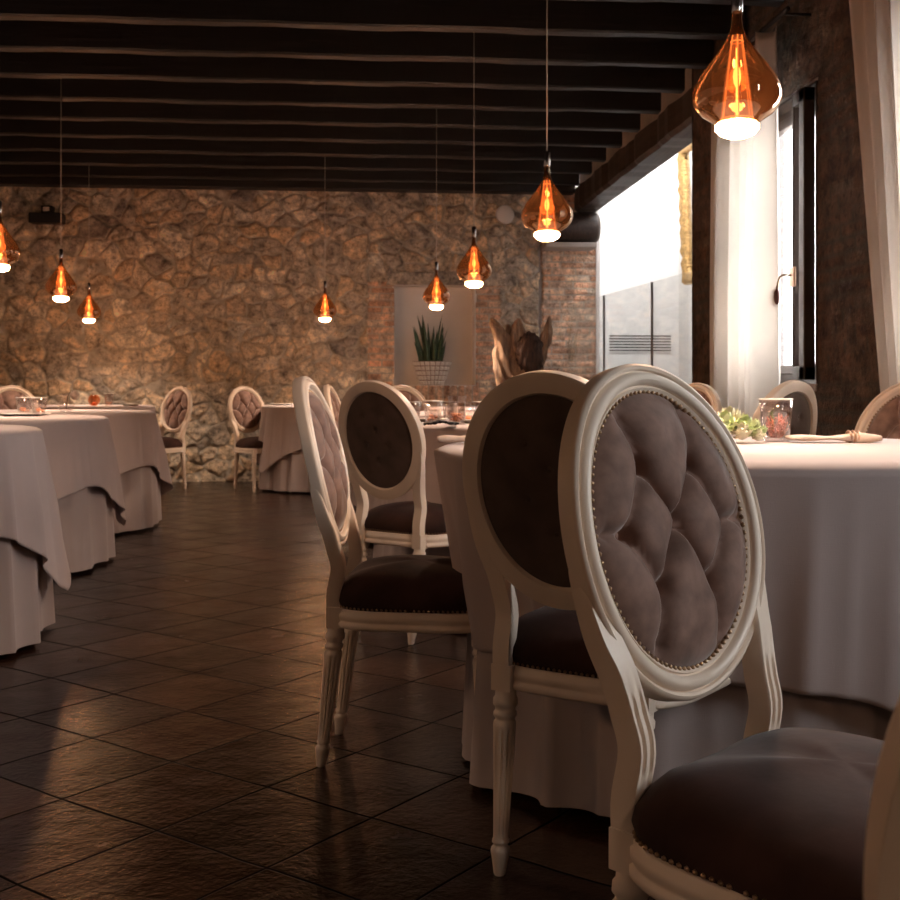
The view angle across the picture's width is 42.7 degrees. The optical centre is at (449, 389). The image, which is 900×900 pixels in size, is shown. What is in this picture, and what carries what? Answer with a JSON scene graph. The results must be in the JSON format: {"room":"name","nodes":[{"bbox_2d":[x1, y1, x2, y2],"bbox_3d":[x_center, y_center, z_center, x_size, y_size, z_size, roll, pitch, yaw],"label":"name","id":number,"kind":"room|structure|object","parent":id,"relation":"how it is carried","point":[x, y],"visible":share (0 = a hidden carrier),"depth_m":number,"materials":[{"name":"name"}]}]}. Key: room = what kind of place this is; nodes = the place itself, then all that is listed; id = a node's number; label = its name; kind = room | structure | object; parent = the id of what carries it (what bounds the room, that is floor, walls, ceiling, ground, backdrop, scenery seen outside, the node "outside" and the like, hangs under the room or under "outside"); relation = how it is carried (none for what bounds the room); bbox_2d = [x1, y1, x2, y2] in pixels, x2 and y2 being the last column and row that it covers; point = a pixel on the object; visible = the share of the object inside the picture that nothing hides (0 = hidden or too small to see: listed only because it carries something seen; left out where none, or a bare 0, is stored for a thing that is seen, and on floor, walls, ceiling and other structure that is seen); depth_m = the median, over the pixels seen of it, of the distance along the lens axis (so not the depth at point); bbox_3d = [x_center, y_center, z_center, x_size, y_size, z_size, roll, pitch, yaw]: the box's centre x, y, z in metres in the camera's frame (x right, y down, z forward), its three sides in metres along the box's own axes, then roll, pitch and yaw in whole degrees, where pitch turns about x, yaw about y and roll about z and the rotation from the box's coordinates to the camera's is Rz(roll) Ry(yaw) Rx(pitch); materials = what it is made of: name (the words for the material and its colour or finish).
{"room":"restaurant","nodes":[
{"label":"restaurant","id":0,"kind":"room"},
{"bbox_2d":[0,186,599,481],"bbox_3d":[-1.801,-0.590,11.812,6.700,3.020,0.451,0,0,-5],"label":"wall","id":1,"kind":"structure","parent":0,"point":[211,294],"depth_m":11.61,"materials":[{"name":"stone"}]},
{"bbox_2d":[29,205,65,224],"bbox_3d":[-3.969,-1.725,11.334,0.320,0.170,0.160,0,0,-5],"label":"projector","id":2,"kind":"object","parent":1,"relation":"attached to","point":[47,216],"visible":1,"depth_m":11.26,"materials":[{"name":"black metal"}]},
{"bbox_2d":[0,177,575,194],"bbox_3d":[-1.870,-2.130,11.512,6.310,0.240,0.165,0,0,-5],"label":"beam","id":3,"kind":"structure","parent":1,"relation":"attached to","point":[70,182],"depth_m":11.45,"materials":[{"name":"brown wood"}]},
{"bbox_2d":[412,315,451,384],"bbox_3d":[-0.188,-0.412,11.865,0.418,0.725,0.230,0,0,-5],"label":"potted snake plant","id":4,"kind":"object","parent":1,"relation":"in","point":[430,368],"visible":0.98,"depth_m":11.82,"materials":[{"name":"green plant"}]},
{"bbox_2d":[495,205,513,223],"bbox_3d":[0.565,-1.800,11.794,0.196,0.196,0.045,0,0,-5],"label":"wall speaker","id":5,"kind":"object","parent":1,"relation":"attached to","point":[504,214],"visible":1,"depth_m":11.78,"materials":[{"name":"white plastic"}]},
{"bbox_2d":[541,212,600,250],"bbox_3d":[1.229,-1.625,11.717,0.560,0.380,0.355,0,0,-5],"label":"corbel","id":6,"kind":"object","parent":1,"relation":"attached to","point":[583,233],"visible":0.88,"depth_m":11.58,"materials":[{"name":"brown wood"}]},
{"bbox_2d":[541,242,596,250],"bbox_3d":[1.208,-1.462,11.728,0.520,0.053,0.330,0,0,-5],"label":"shelf","id":7,"kind":"object","parent":6,"relation":"attached to","point":[548,246],"depth_m":11.58,"materials":[{"name":"grey paint"}]},
{"bbox_2d":[0,481,654,899],"bbox_3d":[0.100,0.970,4.527,9.400,0.100,17.400,0,0,-5],"label":"floor","id":8,"kind":"structure","parent":0,"point":[158,737],"depth_m":2.96,"materials":[{"name":"tile"}]},
{"bbox_2d":[0,385,39,409],"bbox_3d":[-3.165,0.442,8.413,0.448,0.956,0.543,0,0,-30],"label":"dining chair","id":9,"kind":"object","parent":8,"relation":"on","point":[8,393],"visible":0.22,"depth_m":8.60,"materials":[{"name":"beige paint"}]},
{"bbox_2d":[160,386,191,488],"bbox_3d":[-2.672,0.442,10.625,0.448,0.956,0.543,0,0,35],"label":"dining chair","id":10,"kind":"object","parent":8,"relation":"on","point":[176,408],"visible":0.67,"depth_m":10.72,"materials":[{"name":"beige paint"}]},
{"bbox_2d":[162,437,182,447],"bbox_3d":[-2.708,0.482,10.582,0.428,0.108,0.417,0,0,35],"label":"seat cushion","id":11,"kind":"object","parent":10,"relation":"on","point":[169,442],"depth_m":10.51,"materials":[{"name":"brown fabric"}]},
{"bbox_2d":[228,386,263,491],"bbox_3d":[-1.772,0.442,10.656,0.448,0.956,0.543,0,0,-44],"label":"dining chair","id":12,"kind":"object","parent":8,"relation":"on","point":[245,404],"visible":0.8,"depth_m":10.69,"materials":[{"name":"beige paint"}]},
{"bbox_2d":[235,436,262,448],"bbox_3d":[-1.737,0.482,10.612,0.428,0.108,0.417,0,0,-44],"label":"seat cushion","id":13,"kind":"object","parent":12,"relation":"on","point":[248,442],"depth_m":10.45,"materials":[{"name":"brown fabric"}]},
{"bbox_2d":[323,384,351,494],"bbox_3d":[-0.519,0.442,7.180,0.543,0.956,0.448,0,0,5],"label":"dining chair","id":14,"kind":"object","parent":8,"relation":"on","point":[331,397],"visible":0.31,"depth_m":7.11,"materials":[{"name":"beige paint"}]},
{"bbox_2d":[292,376,476,766],"bbox_3d":[-0.129,0.442,2.929,0.543,0.956,0.448,0,0,4],"label":"dining chair","id":15,"kind":"object","parent":8,"relation":"on","point":[390,593],"visible":0.84,"depth_m":2.79,"materials":[{"name":"beige paint"}]},
{"bbox_2d":[339,555,466,613],"bbox_3d":[-0.073,0.482,2.930,0.417,0.108,0.428,0,0,4],"label":"seat cushion","id":16,"kind":"object","parent":15,"relation":"on","point":[390,584],"depth_m":2.76,"materials":[{"name":"brown fabric"}]},
{"bbox_2d":[338,380,448,644],"bbox_3d":[-0.132,0.442,4.381,0.448,0.956,0.543,0,0,38],"label":"dining chair","id":17,"kind":"object","parent":8,"relation":"on","point":[382,436],"visible":0.79,"depth_m":4.21,"materials":[{"name":"beige paint"}]},
{"bbox_2d":[364,501,446,534],"bbox_3d":[-0.102,0.482,4.428,0.427,0.108,0.417,0,0,38],"label":"seat cushion","id":18,"kind":"object","parent":17,"relation":"on","point":[403,517],"depth_m":4.26,"materials":[{"name":"brown fabric"}]},
{"bbox_2d":[393,385,429,410],"bbox_3d":[-0.232,0.442,7.835,0.448,0.956,0.543,0,0,-26],"label":"dining chair","id":19,"kind":"object","parent":8,"relation":"on","point":[412,395],"visible":0.06,"depth_m":8.05,"materials":[{"name":"beige paint"}]},
{"bbox_2d":[490,316,552,385],"bbox_3d":[0.556,0.181,8.903,0.436,1.500,0.429,0,0,44],"label":"driftwood sculpture","id":20,"kind":"object","parent":8,"relation":"on","point":[516,351],"visible":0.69,"depth_m":8.85,"materials":[{"name":"brown wood"}]},
{"bbox_2d":[462,370,730,876],"bbox_3d":[0.299,0.442,2.263,0.448,0.956,0.543,0,0,33],"label":"dining chair","id":21,"kind":"object","parent":8,"relation":"on","point":[510,460],"visible":0.52,"depth_m":2.14,"materials":[{"name":"beige paint"}]},
{"bbox_2d":[512,606,597,677],"bbox_3d":[0.333,0.482,2.308,0.428,0.108,0.417,0,0,33],"label":"seat cushion","id":22,"kind":"object","parent":21,"relation":"on","point":[548,642],"depth_m":2.18,"materials":[{"name":"brown fabric"}]},
{"bbox_2d":[603,282,652,370],"bbox_3d":[1.165,0.120,7.904,0.040,1.600,2.628,0,0,-9],"label":"glass screen","id":23,"kind":"object","parent":8,"relation":"on","point":[651,282],"visible":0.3,"depth_m":7.24,"materials":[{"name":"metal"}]},
{"bbox_2d":[688,383,721,412],"bbox_3d":[0.982,0.442,5.378,0.543,0.956,0.448,0,0,-33],"label":"dining chair","id":24,"kind":"object","parent":8,"relation":"on","point":[707,392],"visible":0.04,"depth_m":5.42,"materials":[{"name":"beige paint"}]},
{"bbox_2d":[558,364,883,899],"bbox_3d":[0.416,0.442,1.378,0.448,0.956,0.543,0,0,-43],"label":"dining chair","id":25,"kind":"object","parent":8,"relation":"on","point":[661,524],"visible":0.99,"depth_m":1.41,"materials":[{"name":"beige paint"}]},
{"bbox_2d":[631,727,883,899],"bbox_3d":[0.458,0.482,1.340,0.428,0.108,0.417,0,0,-43],"label":"seat cushion","id":26,"kind":"object","parent":25,"relation":"on","point":[775,813],"depth_m":1.26,"materials":[{"name":"brown fabric"}]},
{"bbox_2d":[752,380,817,435],"bbox_3d":[1.074,0.442,4.312,0.448,0.956,0.543,0,0,-40],"label":"dining chair","id":27,"kind":"object","parent":8,"relation":"on","point":[804,408],"visible":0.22,"depth_m":4.12,"materials":[{"name":"beige paint"}]},
{"bbox_2d":[854,383,899,438],"bbox_3d":[1.326,0.442,3.487,0.543,0.956,0.448,0,0,-44],"label":"dining chair","id":28,"kind":"object","parent":8,"relation":"on","point":[881,417],"visible":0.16,"depth_m":3.70,"materials":[{"name":"beige paint"}]},
{"bbox_2d":[863,696,899,899],"bbox_3d":[0.382,0.442,0.601,0.448,0.956,0.543,0,0,6],"label":"dining chair","id":29,"kind":"object","parent":8,"relation":"on","point":[881,873],"visible":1,"depth_m":0.42,"materials":[{"name":"beige paint"}]},
{"bbox_3d":[0.700,0.535,2.900,1.416,0.770,1.416,0,0,-5],"label":"round table","id":30,"kind":"object","parent":8,"relation":"on","visible":0},
{"bbox_2d":[434,435,899,711],"bbox_3d":[0.725,0.472,2.910,1.512,0.664,1.528,0,0,25],"label":"topper","id":31,"kind":"object","parent":30,"relation":"on","point":[830,509],"visible":0.4,"depth_m":2.19,"materials":[{"name":"beige fabric"}]},
{"bbox_2d":[437,435,465,441],"bbox_3d":[0.031,0.127,2.990,0.130,0.029,0.050,0,0,-2],"label":"napkin","id":32,"kind":"object","parent":31,"relation":"on","point":[444,438],"visible":0.51,"depth_m":2.97,"materials":[{"name":"beige fabric"}]},
{"bbox_2d":[717,406,767,440],"bbox_3d":[0.757,0.087,3.014,0.136,0.092,0.128,0,0,32],"label":"posy","id":33,"kind":"object","parent":31,"relation":"on","point":[742,425],"visible":0.94,"depth_m":2.99,"materials":[{"name":"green plant"}]},
{"bbox_2d":[758,398,793,440],"bbox_3d":[0.887,0.082,3.130,0.092,0.118,0.092,0,0,-5],"label":"tumbler","id":34,"kind":"object","parent":31,"relation":"on","point":[773,432],"visible":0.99,"depth_m":3.12,"materials":[{"name":"clear glass"}]},
{"bbox_2d":[785,430,882,442],"bbox_3d":[1.019,0.125,3.060,0.235,0.038,0.075,0,0,3],"label":"napkin","id":35,"kind":"object","parent":31,"relation":"on","point":[853,436],"visible":0.98,"depth_m":3.03,"materials":[{"name":"beige fabric"}]},
{"bbox_2d":[462,633,892,816],"bbox_3d":[0.700,0.529,2.900,1.433,0.762,1.432,0,0,-34],"label":"underskirt","id":36,"kind":"object","parent":30,"relation":"on","point":[566,751],"visible":0.11,"depth_m":2.42,"materials":[{"name":"beige fabric"}]},
{"bbox_3d":[0.150,0.535,7.100,1.336,0.770,1.336,0,0,-5],"label":"round table","id":37,"kind":"object","parent":8,"relation":"on","visible":0},
{"bbox_2d":[416,411,474,418],"bbox_3d":[0.144,0.447,7.083,1.463,0.615,1.482,0,0,-9],"label":"topper","id":38,"kind":"object","parent":37,"relation":"on","point":[422,413],"visible":0.03,"depth_m":6.85,"materials":[{"name":"beige fabric"}]},
{"bbox_3d":[-0.100,0.535,9.200,1.276,0.770,1.276,0,0,-5],"label":"round table","id":39,"kind":"object","parent":8,"relation":"on","visible":0},
{"bbox_2d":[350,485,356,505],"bbox_3d":[-0.110,0.524,9.200,1.372,0.752,1.428,0,0,-5],"label":"underskirt","id":40,"kind":"object","parent":39,"relation":"on","point":[352,496],"visible":0.03,"depth_m":9.02,"materials":[{"name":"beige fabric"}]},
{"bbox_2d":[429,406,476,410],"bbox_3d":[-0.099,0.448,9.194,1.402,0.616,1.397,0,0,-26],"label":"topper","id":41,"kind":"object","parent":39,"relation":"on","point":[432,408],"visible":0.05,"depth_m":8.70,"materials":[{"name":"beige fabric"}]},
{"bbox_3d":[-1.120,0.535,10.760,1.216,0.770,1.216,0,0,-5],"label":"round table","id":42,"kind":"object","parent":8,"relation":"on","visible":0},
{"bbox_2d":[256,404,301,472],"bbox_3d":[-1.122,0.448,10.760,1.355,0.616,1.400,0,0,-5],"label":"topper","id":43,"kind":"object","parent":42,"relation":"on","point":[278,432],"visible":0.33,"depth_m":10.26,"materials":[{"name":"beige fabric"}]},
{"bbox_2d":[271,403,292,404],"bbox_3d":[-1.534,0.133,10.500,0.240,0.017,0.240,0,0,-5],"label":"plate","id":44,"kind":"object","parent":43,"relation":"on","point":[272,403],"visible":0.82,"depth_m":10.49,"materials":[{"name":"white ceramic"}]},
{"bbox_2d":[259,449,309,491],"bbox_3d":[-1.124,0.524,10.760,1.313,0.752,1.358,0,0,-5],"label":"underskirt","id":45,"kind":"object","parent":42,"relation":"on","point":[288,473],"visible":0.2,"depth_m":10.23,"materials":[{"name":"beige fabric"}]},
{"bbox_3d":[-2.263,0.535,4.116,1.456,0.770,1.456,0,0,-5],"label":"round table","id":46,"kind":"object","parent":8,"relation":"on","visible":0},
{"bbox_2d":[0,537,54,654],"bbox_3d":[-2.263,0.524,4.117,1.598,0.752,1.558,0,0,-5],"label":"underskirt","id":47,"kind":"object","parent":46,"relation":"on","point":[27,607],"visible":0.34,"depth_m":4.04,"materials":[{"name":"beige fabric"}]},
{"bbox_2d":[0,424,70,589],"bbox_3d":[-2.248,0.448,4.114,1.601,0.616,1.579,0,0,37],"label":"topper","id":48,"kind":"object","parent":47,"relation":"on","point":[29,508],"visible":1,"depth_m":4.07,"materials":[{"name":"beige fabric"}]},
{"bbox_3d":[-2.570,0.535,5.996,1.456,0.770,1.456,0,0,-5],"label":"round table","id":49,"kind":"object","parent":8,"relation":"on","visible":0},
{"bbox_2d":[57,486,115,572],"bbox_3d":[-2.573,0.524,5.984,1.549,0.752,1.605,0,0,-5],"label":"underskirt","id":50,"kind":"object","parent":49,"relation":"on","point":[86,515],"visible":0.28,"depth_m":5.78,"materials":[{"name":"beige fabric"}]},
{"bbox_2d":[0,414,125,525],"bbox_3d":[-2.572,0.448,5.999,1.590,0.616,1.571,0,0,28],"label":"topper","id":51,"kind":"object","parent":50,"relation":"on","point":[81,452],"visible":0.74,"depth_m":5.75,"materials":[{"name":"beige fabric"}]},
{"bbox_2d":[0,412,50,415],"bbox_3d":[-2.308,0.133,6.200,0.300,0.017,0.300,0,0,-5],"label":"plate","id":52,"kind":"object","parent":51,"relation":"on","point":[21,413],"visible":0.94,"depth_m":6.12,"materials":[{"name":"white ceramic"}]},
{"bbox_2d":[15,397,31,411],"bbox_3d":[-2.315,0.085,6.250,0.088,0.092,0.088,0,0,-12],"label":"tumbler","id":53,"kind":"object","parent":52,"relation":"on","point":[21,408],"visible":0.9,"depth_m":6.24,"materials":[{"name":"clear glass"}]},
{"bbox_2d":[30,397,47,413],"bbox_3d":[-2.162,0.085,6.050,0.088,0.092,0.088,0,0,-22],"label":"tumbler","id":54,"kind":"object","parent":51,"relation":"on","point":[37,409],"visible":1,"depth_m":6.03,"materials":[{"name":"clear glass"}]},
{"bbox_3d":[-2.737,0.535,7.648,1.456,0.770,1.456,0,0,-5],"label":"round table","id":55,"kind":"object","parent":8,"relation":"on","visible":0},
{"bbox_2d":[0,409,172,496],"bbox_3d":[-2.721,0.442,7.639,1.638,0.604,1.606,0,0,-5],"label":"topper","id":56,"kind":"object","parent":55,"relation":"on","point":[136,434],"visible":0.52,"depth_m":7.43,"materials":[{"name":"beige fabric"}]},
{"bbox_2d":[57,390,79,411],"bbox_3d":[-2.406,0.070,7.251,0.135,0.142,0.104,0,0,-5],"label":"vase","id":57,"kind":"object","parent":56,"relation":"on","point":[74,394],"visible":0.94,"depth_m":7.24,"materials":[{"name":"clear glass"}]},
{"bbox_2d":[113,466,161,532],"bbox_3d":[-2.744,0.524,7.629,1.583,0.752,1.599,0,0,-5],"label":"underskirt","id":58,"kind":"object","parent":55,"relation":"on","point":[140,486],"visible":0.23,"depth_m":7.44,"materials":[{"name":"beige fabric"}]},
{"bbox_3d":[-3.347,0.535,10.345,1.296,0.770,1.296,0,0,-5],"label":"round table","id":59,"kind":"object","parent":8,"relation":"on","visible":0},
{"bbox_2d":[39,405,155,411],"bbox_3d":[-3.343,0.447,10.343,1.471,0.613,1.449,0,0,-5],"label":"topper","id":60,"kind":"object","parent":59,"relation":"on","point":[138,407],"visible":0.08,"depth_m":9.92,"materials":[{"name":"beige fabric"}]},
{"bbox_2d":[120,404,139,405],"bbox_3d":[-2.824,0.133,10.150,0.180,0.017,0.180,0,0,-5],"label":"plate","id":61,"kind":"object","parent":60,"relation":"on","point":[120,404],"visible":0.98,"depth_m":10.09,"materials":[{"name":"white ceramic"}]},
{"bbox_3d":[0.400,0.535,5.000,1.376,0.770,1.376,0,0,-5],"label":"round table","id":62,"kind":"object","parent":8,"relation":"on","visible":0},
{"bbox_2d":[373,544,450,557],"bbox_3d":[0.397,0.524,4.998,1.477,0.752,1.510,0,0,-5],"label":"underskirt","id":63,"kind":"object","parent":62,"relation":"on","point":[379,550],"visible":0.02,"depth_m":4.57,"materials":[{"name":"beige fabric"}]},
{"bbox_2d":[367,419,469,545],"bbox_3d":[0.425,0.448,5.009,1.502,0.616,1.522,0,0,41],"label":"topper","id":64,"kind":"object","parent":62,"relation":"on","point":[432,490],"visible":0.03,"depth_m":4.45,"materials":[{"name":"beige fabric"}]},
{"bbox_2d":[423,400,442,420],"bbox_3d":[-0.071,0.092,4.800,0.086,0.097,0.086,0,0,-31],"label":"tumbler","id":65,"kind":"object","parent":64,"relation":"on","point":[431,415],"visible":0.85,"depth_m":4.79,"materials":[{"name":"clear glass"}]},
{"bbox_2d":[419,417,447,421],"bbox_3d":[-0.098,0.133,5.100,0.180,0.017,0.180,0,0,-5],"label":"plate","id":66,"kind":"object","parent":64,"relation":"on","point":[423,418],"visible":0.42,"depth_m":5.03,"materials":[{"name":"white ceramic"}]},
{"bbox_2d":[423,420,458,424],"bbox_3d":[-0.035,0.126,4.420,0.133,0.022,0.082,0,0,-5],"label":"napkin","id":67,"kind":"object","parent":64,"relation":"on","point":[437,421],"visible":1,"depth_m":4.39,"materials":[{"name":"fabric"}]},
{"bbox_2d":[442,401,457,416],"bbox_3d":[0.000,0.098,5.550,0.082,0.087,0.082,0,0,40],"label":"tumbler","id":68,"kind":"object","parent":64,"relation":"on","point":[443,401],"visible":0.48,"depth_m":5.54,"materials":[{"name":"clear glass"}]},
{"bbox_2d":[447,396,466,422],"bbox_3d":[0.028,0.082,4.620,0.080,0.118,0.080,0,0,-5],"label":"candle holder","id":69,"kind":"object","parent":64,"relation":"on","point":[454,415],"visible":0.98,"depth_m":4.62,"materials":[{"name":"clear glass"}]},
{"bbox_2d":[460,419,470,422],"bbox_3d":[0.118,0.133,4.850,0.200,0.017,0.200,0,0,-5],"label":"plate","id":70,"kind":"object","parent":64,"relation":"on","point":[467,420],"visible":0.14,"depth_m":4.79,"materials":[{"name":"white ceramic"}]},
{"bbox_2d":[576,68,691,186],"bbox_3d":[1.570,-2.715,10.023,0.180,1.330,4.610,0,0,-5],"label":"wall","id":71,"kind":"structure","parent":0,"point":[666,98],"depth_m":9.19,"materials":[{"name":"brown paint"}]},
{"bbox_2d":[600,153,678,376],"bbox_3d":[1.880,-1.380,13.318,2.100,4.600,0.200,0,0,-5],"label":"window","id":72,"kind":"structure","parent":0,"point":[639,234],"depth_m":13.25,"materials":[{"name":"glass"}]},
{"bbox_2d":[608,334,671,352],"bbox_3d":[2.189,-0.537,13.237,0.740,0.215,0.007,0,0,-5],"label":"air vent","id":73,"kind":"object","parent":72,"relation":"in","point":[617,343],"visible":1,"depth_m":13.23,"materials":[{"name":"grey metal"}]},
{"bbox_2d":[679,212,691,383],"bbox_3d":[2.988,-1.380,10.505,0.190,4.600,6.000,0,0,-5],"label":"wall","id":74,"kind":"structure","parent":0,"point":[685,291],"depth_m":13.07,"materials":[{"name":"white paint"}]},
{"bbox_2d":[677,143,691,284],"bbox_3d":[2.596,-1.933,12.277,0.158,1.551,0.840,0,0,-5],"label":"gilded mirror","id":75,"kind":"object","parent":74,"relation":"attached to","point":[684,158],"visible":0.37,"depth_m":12.57,"materials":[{"name":"gold wood"}]},
{"bbox_2d":[686,150,691,271],"bbox_3d":[2.633,-1.934,12.281,0.015,1.310,0.600,-2,0,-5],"label":"mirror glass","id":76,"kind":"object","parent":75,"relation":"attached to","point":[688,152],"depth_m":12.52,"materials":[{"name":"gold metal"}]},
{"bbox_2d":[692,0,879,435],"bbox_3d":[2.249,-0.665,1.983,0.230,3.170,11.553,0,0,-5],"label":"wall","id":77,"kind":"structure","parent":0,"point":[818,46],"depth_m":5.53,"materials":[{"name":"brick"}]},
{"bbox_2d":[574,87,691,211],"bbox_3d":[1.571,-1.931,9.802,0.281,0.233,4.130,0,0,-5],"label":"girder","id":78,"kind":"object","parent":77,"relation":"attached to","point":[666,136],"visible":0.87,"depth_m":9.32,"materials":[{"name":"brown wood"}]},
{"bbox_2d":[749,6,810,42],"bbox_3d":[1.682,-1.880,6.323,0.172,0.024,1.300,0,0,-5],"label":"curtain rod","id":79,"kind":"object","parent":77,"relation":"attached to","point":[784,11],"visible":0.43,"depth_m":5.77,"materials":[{"name":"black metal"}]},
{"bbox_2d":[710,27,780,434],"bbox_3d":[1.606,-0.495,6.351,0.160,2.770,0.896,0,0,-3],"label":"linen curtain","id":80,"kind":"object","parent":79,"relation":"hanging from","point":[744,207],"visible":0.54,"depth_m":6.16,"materials":[{"name":"white fabric"}]},
{"bbox_2d":[778,80,817,390],"bbox_3d":[1.875,-0.762,6.190,0.230,1.535,1.000,0,0,-5],"label":"window","id":81,"kind":"structure","parent":77,"relation":"in","point":[785,108],"depth_m":6.32,"materials":[{"name":"brown paint"}]},
{"bbox_2d":[774,87,814,379],"bbox_3d":[1.763,-0.780,5.842,0.116,1.460,0.250,0,0,-27],"label":"casement","id":82,"kind":"object","parent":81,"relation":"attached to","point":[801,274],"visible":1,"depth_m":5.74,"materials":[{"name":"brown paint"}]},
{"bbox_3d":[1.859,-1.880,4.321,0.172,0.024,1.680,0,0,-5],"label":"curtain rod","id":83,"kind":"object","parent":77,"relation":"attached to","visible":0},
{"bbox_2d":[849,0,899,392],"bbox_3d":[1.792,-0.495,4.408,0.119,2.770,1.264,0,0,-5],"label":"linen curtain","id":84,"kind":"object","parent":83,"relation":"hanging from","point":[875,24],"visible":0.72,"depth_m":4.63,"materials":[{"name":"white fabric"}]},
{"bbox_2d":[785,130,791,364],"bbox_3d":[2.704,-1.380,7.368,1.310,4.600,0.200,0,0,-5],"label":"wall","id":85,"kind":"structure","parent":0,"point":[788,136],"depth_m":7.22,"materials":[{"name":"white paint"}]},
{"bbox_3d":[-1.193,-2.300,3.885,6.710,0.100,16.350,0,0,-5],"label":"ceiling","id":86,"kind":"structure","parent":0,"visible":0},
{"bbox_2d":[0,201,20,271],"bbox_3d":[-2.354,-1.433,6.003,0.215,1.634,0.215,0,0,-5],"label":"pendant lamp","id":87,"kind":"object","parent":86,"relation":"hanging from","point":[10,252],"visible":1,"depth_m":5.96,"materials":[{"name":"orange glass"}]},
{"bbox_2d":[45,249,76,301],"bbox_3d":[-2.723,-1.433,8.050,0.215,1.634,0.215,0,0,-5],"label":"pendant lamp","id":88,"kind":"object","parent":86,"relation":"hanging from","point":[60,285],"visible":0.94,"depth_m":7.99,"materials":[{"name":"orange glass"}]},
{"bbox_2d":[77,282,100,322],"bbox_3d":[-3.319,-1.433,10.573,0.215,1.634,0.215,0,0,-5],"label":"pendant lamp","id":89,"kind":"object","parent":86,"relation":"hanging from","point":[88,310],"visible":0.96,"depth_m":10.51,"materials":[{"name":"orange glass"}]},
{"bbox_2d":[0,165,578,185],"bbox_3d":[-1.878,-2.146,11.208,6.340,0.208,0.119,0,0,-5],"label":"ceiling beam","id":90,"kind":"structure","parent":86,"relation":"attached to","point":[5,170],"depth_m":11.19,"materials":[{"name":"brown wood"}]},
{"bbox_2d":[0,151,591,174],"bbox_3d":[-1.825,-2.146,10.610,6.340,0.208,0.119,0,0,-5],"label":"ceiling beam","id":91,"kind":"structure","parent":86,"relation":"attached to","point":[6,157],"depth_m":10.59,"materials":[{"name":"brown wood"}]},
{"bbox_2d":[0,136,605,161],"bbox_3d":[-1.772,-2.146,10.013,6.340,0.208,0.119,0,0,-5],"label":"ceiling beam","id":92,"kind":"structure","parent":86,"relation":"attached to","point":[7,143],"depth_m":10.01,"materials":[{"name":"brown wood"}]},
{"bbox_2d":[0,118,621,147],"bbox_3d":[-1.719,-2.146,9.415,6.340,0.208,0.119,0,0,-5],"label":"ceiling beam","id":93,"kind":"structure","parent":86,"relation":"attached to","point":[8,127],"depth_m":9.42,"materials":[{"name":"brown wood"}]},
{"bbox_2d":[0,100,639,132],"bbox_3d":[-1.666,-2.146,8.817,6.340,0.208,0.119,0,0,-5],"label":"ceiling beam","id":94,"kind":"structure","parent":86,"relation":"attached to","point":[9,109],"depth_m":8.83,"materials":[{"name":"brown wood"}]},
{"bbox_2d":[313,281,336,321],"bbox_3d":[-1.132,-1.433,10.418,0.215,1.634,0.215,0,0,-5],"label":"pendant lamp","id":95,"kind":"object","parent":86,"relation":"hanging from","point":[324,309],"visible":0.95,"depth_m":10.36,"materials":[{"name":"orange glass"}]},
{"bbox_2d":[0,77,660,114],"bbox_3d":[-1.613,-2.146,8.220,6.340,0.208,0.119,0,0,-5],"label":"ceiling beam","id":96,"kind":"structure","parent":86,"relation":"attached to","point":[62,90],"depth_m":8.24,"materials":[{"name":"brown wood"}]},
{"bbox_2d":[0,52,684,93],"bbox_3d":[-1.560,-2.146,7.622,6.340,0.208,0.119,0,0,-5],"label":"ceiling beam","id":97,"kind":"structure","parent":86,"relation":"attached to","point":[35,65],"depth_m":7.65,"materials":[{"name":"brown wood"}]},
{"bbox_2d":[0,20,712,68],"bbox_3d":[-1.507,-2.146,7.024,6.340,0.208,0.119,0,0,-5],"label":"ceiling beam","id":98,"kind":"structure","parent":86,"relation":"attached to","point":[15,35],"depth_m":7.06,"materials":[{"name":"brown wood"}]},
{"bbox_2d":[0,0,745,39],"bbox_3d":[-1.454,-2.146,6.427,6.340,0.208,0.119,0,0,-5],"label":"ceiling beam","id":99,"kind":"structure","parent":86,"relation":"attached to","point":[519,17],"depth_m":6.50,"materials":[{"name":"brown wood"}]},
{"bbox_2d":[423,109,449,309],"bbox_3d":[-0.104,-1.433,8.855,0.215,1.634,0.215,0,0,-5],"label":"pendant lamp","id":100,"kind":"object","parent":86,"relation":"hanging from","point":[436,294],"visible":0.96,"depth_m":8.80,"materials":[{"name":"orange glass"}]},
{"bbox_2d":[456,226,491,287],"bbox_3d":[0.145,-1.433,6.945,0.215,1.634,0.215,0,0,-5],"label":"pendant lamp","id":101,"kind":"object","parent":86,"relation":"hanging from","point":[473,269],"visible":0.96,"depth_m":6.88,"materials":[{"name":"orange glass"}]},
{"bbox_2d":[521,0,572,240],"bbox_3d":[0.401,-1.433,4.754,0.215,1.634,0.215,0,0,-5],"label":"pendant lamp","id":102,"kind":"object","parent":86,"relation":"hanging from","point":[547,212],"visible":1,"depth_m":4.70,"materials":[{"name":"orange glass"}]},
{"bbox_2d":[567,0,783,6],"bbox_3d":[-1.401,-2.146,5.829,6.340,0.208,0.119,0,0,-5],"label":"ceiling beam","id":103,"kind":"structure","parent":86,"relation":"attached to","point":[767,3],"depth_m":6.07,"materials":[{"name":"brown wood"}]},
{"bbox_2d":[692,0,782,138],"bbox_3d":[0.702,-1.433,2.811,0.215,1.634,0.215,0,0,-5],"label":"pendant lamp","id":104,"kind":"object","parent":86,"relation":"hanging from","point":[738,89],"visible":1,"depth_m":2.75,"materials":[{"name":"orange glass"}]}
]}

